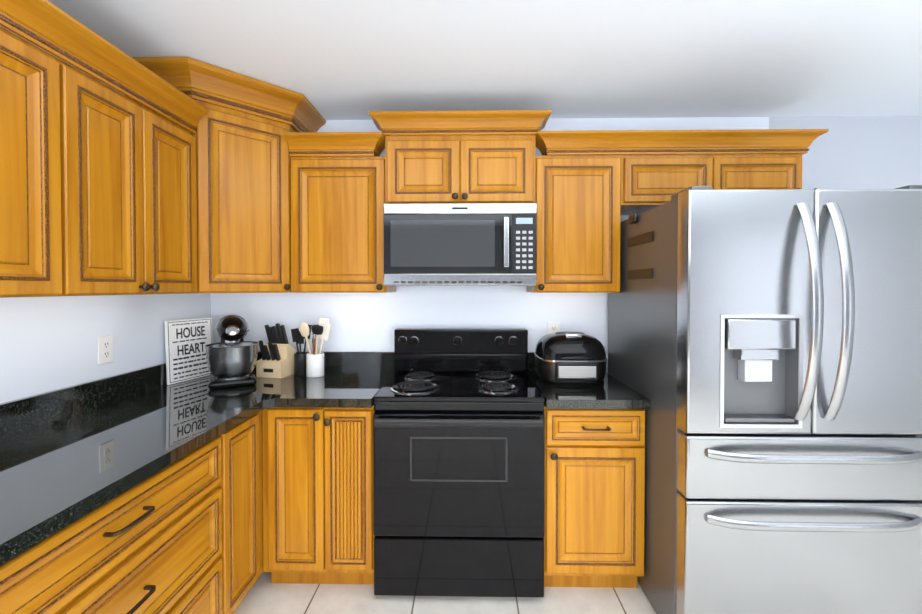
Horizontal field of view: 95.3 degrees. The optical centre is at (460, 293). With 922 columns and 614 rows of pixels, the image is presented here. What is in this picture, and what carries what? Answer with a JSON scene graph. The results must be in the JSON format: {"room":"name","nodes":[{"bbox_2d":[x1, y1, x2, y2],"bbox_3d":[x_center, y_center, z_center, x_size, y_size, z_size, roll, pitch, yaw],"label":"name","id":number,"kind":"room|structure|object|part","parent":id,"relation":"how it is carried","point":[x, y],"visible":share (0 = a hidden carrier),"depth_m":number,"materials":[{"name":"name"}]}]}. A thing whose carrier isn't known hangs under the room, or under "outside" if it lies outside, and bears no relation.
{"room":"kitchen","nodes":[
{"label":"kitchen","id":0,"kind":"room"},
{"bbox_2d":[0,26,210,403],"bbox_3d":[-1.588,0.207,0.021,0.100,2.390,5.220,0,1,1],"label":"wall","id":1,"kind":"structure","parent":0,"point":[47,344],"depth_m":1.66,"materials":[{"name":"white paint"}]},
{"bbox_2d":[0,26,61,297],"bbox_3d":[-1.338,-0.346,1.110,0.354,0.715,0.303,0,1,1],"label":"upper cabinet","id":2,"kind":"object","parent":1,"relation":"attached to","point":[30,221],"visible":0.96,"depth_m":1.17,"materials":[{"name":"brown wood"}]},
{"bbox_2d":[98,335,112,364],"bbox_3d":[-1.502,0.239,1.776,0.008,0.116,0.072,0,1,1],"label":"outlet","id":3,"kind":"object","parent":1,"relation":"attached to","point":[105,349],"visible":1,"depth_m":1.77,"materials":[{"name":"white plastic"}]},
{"bbox_2d":[56,57,196,295],"bbox_3d":[-1.330,-0.352,1.575,0.354,0.715,0.622,0,1,1],"label":"upper cabinet","id":4,"kind":"object","parent":1,"relation":"attached to","point":[128,200],"visible":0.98,"depth_m":1.49,"materials":[{"name":"brown wood"}]},
{"bbox_2d":[233,572,655,613],"bbox_3d":[1.838,1.432,1.468,6.900,0.100,8.200,0,1,1],"label":"floor","id":5,"kind":"structure","parent":0,"point":[264,595],"depth_m":1.87,"materials":[{"name":"tile"}]},
{"bbox_2d":[0,410,262,613],"bbox_3d":[-1.192,0.952,1.038,0.649,0.871,2.947,0,1,1],"label":"base cabinet","id":6,"kind":"object","parent":5,"relation":"on","point":[183,535],"visible":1,"depth_m":1.29,"materials":[{"name":"brown wood"}]},
{"bbox_2d":[0,351,394,565],"bbox_3d":[-0.963,0.441,1.027,1.108,0.148,2.947,0,1,1],"label":"countertop","id":7,"kind":"structure","parent":6,"relation":"on","point":[69,455],"depth_m":1.45,"materials":[{"name":"black stone"}]},
{"bbox_2d":[164,317,212,384],"bbox_3d":[-1.432,0.297,2.224,0.023,0.320,0.270,0,1,16],"label":"heart sign","id":8,"kind":"object","parent":7,"relation":"on","point":[187,341],"visible":0.96,"depth_m":2.20,"materials":[{"name":"white"}]},
{"bbox_2d":[205,314,258,388],"bbox_3d":[-1.187,0.284,2.180,0.334,0.348,0.378,0,1,1],"label":"stand mixer","id":9,"kind":"object","parent":7,"relation":"on","point":[231,357],"visible":1,"depth_m":2.05,"materials":[{"name":"black"}]},
{"bbox_2d":[256,323,295,378],"bbox_3d":[-1.039,0.313,2.334,0.180,0.286,0.136,0,1,13],"label":"knife block","id":10,"kind":"object","parent":7,"relation":"on","point":[277,351],"visible":0.98,"depth_m":2.31,"materials":[{"name":"beige wood"}]},
{"bbox_2d":[291,318,330,377],"bbox_3d":[-0.826,0.298,2.306,0.236,0.316,0.158,0,1,1],"label":"utensil crock","id":11,"kind":"object","parent":7,"relation":"on","point":[309,364],"visible":1,"depth_m":2.29,"materials":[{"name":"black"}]},
{"bbox_2d":[262,405,374,584],"bbox_3d":[-0.642,0.937,2.177,0.507,0.871,0.650,0,1,1],"label":"base cabinet","id":12,"kind":"object","parent":5,"relation":"on","point":[317,495],"visible":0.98,"depth_m":1.89,"materials":[{"name":"brown wood"}]},
{"bbox_2d":[373,328,544,597],"bbox_3d":[-0.005,0.790,2.123,0.759,1.165,0.678,0,1,1],"label":"range","id":13,"kind":"object","parent":5,"relation":"on","point":[458,462],"visible":1,"depth_m":1.85,"materials":[{"name":"black metal"}]},
{"bbox_2d":[544,407,644,587],"bbox_3d":[0.603,0.937,2.155,0.447,0.871,0.650,0,1,1],"label":"base cabinet","id":14,"kind":"object","parent":5,"relation":"on","point":[594,536],"visible":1,"depth_m":1.87,"materials":[{"name":"brown wood"}]},
{"bbox_2d":[527,352,650,408],"bbox_3d":[0.604,0.426,2.149,0.449,0.148,0.647,0,1,1],"label":"countertop","id":15,"kind":"structure","parent":14,"relation":"on","point":[609,392],"depth_m":1.90,"materials":[{"name":"black stone"}]},
{"bbox_2d":[534,332,606,384],"bbox_3d":[0.574,0.331,2.220,0.356,0.253,0.324,0,1,1],"label":"rice cooker","id":16,"kind":"object","parent":15,"relation":"on","point":[571,358],"visible":1,"depth_m":2.09,"materials":[{"name":"black plastic"}]},
{"bbox_2d":[608,185,921,613],"bbox_3d":[1.270,0.474,1.913,0.924,1.804,0.963,0,1,1],"label":"fridge","id":17,"kind":"object","parent":5,"relation":"on","point":[765,351],"visible":0.98,"depth_m":1.52,"materials":[{"name":"grey metal"}]},
{"bbox_2d":[48,0,921,119],"bbox_3d":[1.838,-1.058,1.433,6.900,0.100,8.200,0,1,1],"label":"ceiling","id":18,"kind":"structure","parent":0,"point":[344,59],"depth_m":1.76,"materials":[{"name":"white paint"}]},
{"bbox_2d":[211,116,921,372],"bbox_3d":[1.207,0.172,2.522,5.400,2.390,0.120,0,1,1],"label":"wall","id":19,"kind":"structure","parent":0,"point":[864,152],"depth_m":2.48,"materials":[{"name":"white paint"}]},
{"bbox_2d":[126,57,325,292],"bbox_3d":[-1.150,-0.507,2.144,0.694,1.010,0.694,0,1,1],"label":"upper cabinet","id":20,"kind":"object","parent":19,"relation":"attached to","point":[243,198],"depth_m":2.01,"materials":[{"name":"brown wood"}]},
{"bbox_2d":[548,322,559,333],"bbox_3d":[0.545,0.227,2.470,0.072,0.116,0.008,0,1,1],"label":"outlet","id":21,"kind":"object","parent":19,"relation":"attached to","point":[553,327],"visible":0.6,"depth_m":2.47,"materials":[{"name":"white plastic"}]},
{"bbox_2d":[285,110,828,292],"bbox_3d":[0.462,-0.452,2.262,2.691,0.895,0.403,0,1,1],"label":"upper cabinet","id":22,"kind":"object","parent":19,"relation":"attached to","point":[337,230],"depth_m":2.13,"materials":[{"name":"brown wood"}]},
{"bbox_2d":[383,203,536,285],"bbox_3d":[-0.003,-0.244,2.256,0.758,0.406,0.431,0,1,1],"label":"microwave","id":23,"kind":"object","parent":22,"relation":"attached to","point":[460,244],"visible":1,"depth_m":2.08,"materials":[{"name":"silver metal"}]},
{"bbox_3d":[-0.002,-0.628,2.277,0.764,0.353,0.384,0,1,1],"label":"microwave wall cabinet","id":24,"kind":"part","parent":22,"relation":"part of","materials":[{"name":"brown wood"}]},
{"bbox_2d":[526,155,620,292],"bbox_3d":[0.602,-0.357,2.285,0.439,0.705,0.354,0,1,1],"label":"upper cabinet","id":25,"kind":"object","parent":19,"relation":"attached to","point":[578,199],"visible":1,"depth_m":2.15,"materials":[{"name":"brown wood"}]},
{"bbox_2d":[621,154,801,214],"bbox_3d":[1.281,-0.582,2.285,0.915,0.255,0.324,0,1,1],"label":"upper cabinet","id":26,"kind":"object","parent":19,"relation":"attached to","point":[648,182],"visible":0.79,"depth_m":2.13,"materials":[{"name":"brown wood"}]},
{"bbox_3d":[-1.346,-0.339,0.628,0.355,0.715,0.657,0,1,1],"label":"upper cabinet","id":27,"kind":"object","parent":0,"visible":0},
{"bbox_2d":[0,0,207,133],"bbox_3d":[-1.176,-0.755,1.084,0.068,0.105,1.586,0,1,1],"label":"crown molding","id":28,"kind":"structure","parent":27,"relation":"attached to","point":[51,28],"depth_m":1.35,"materials":[{"name":"brown wood"}]}
]}

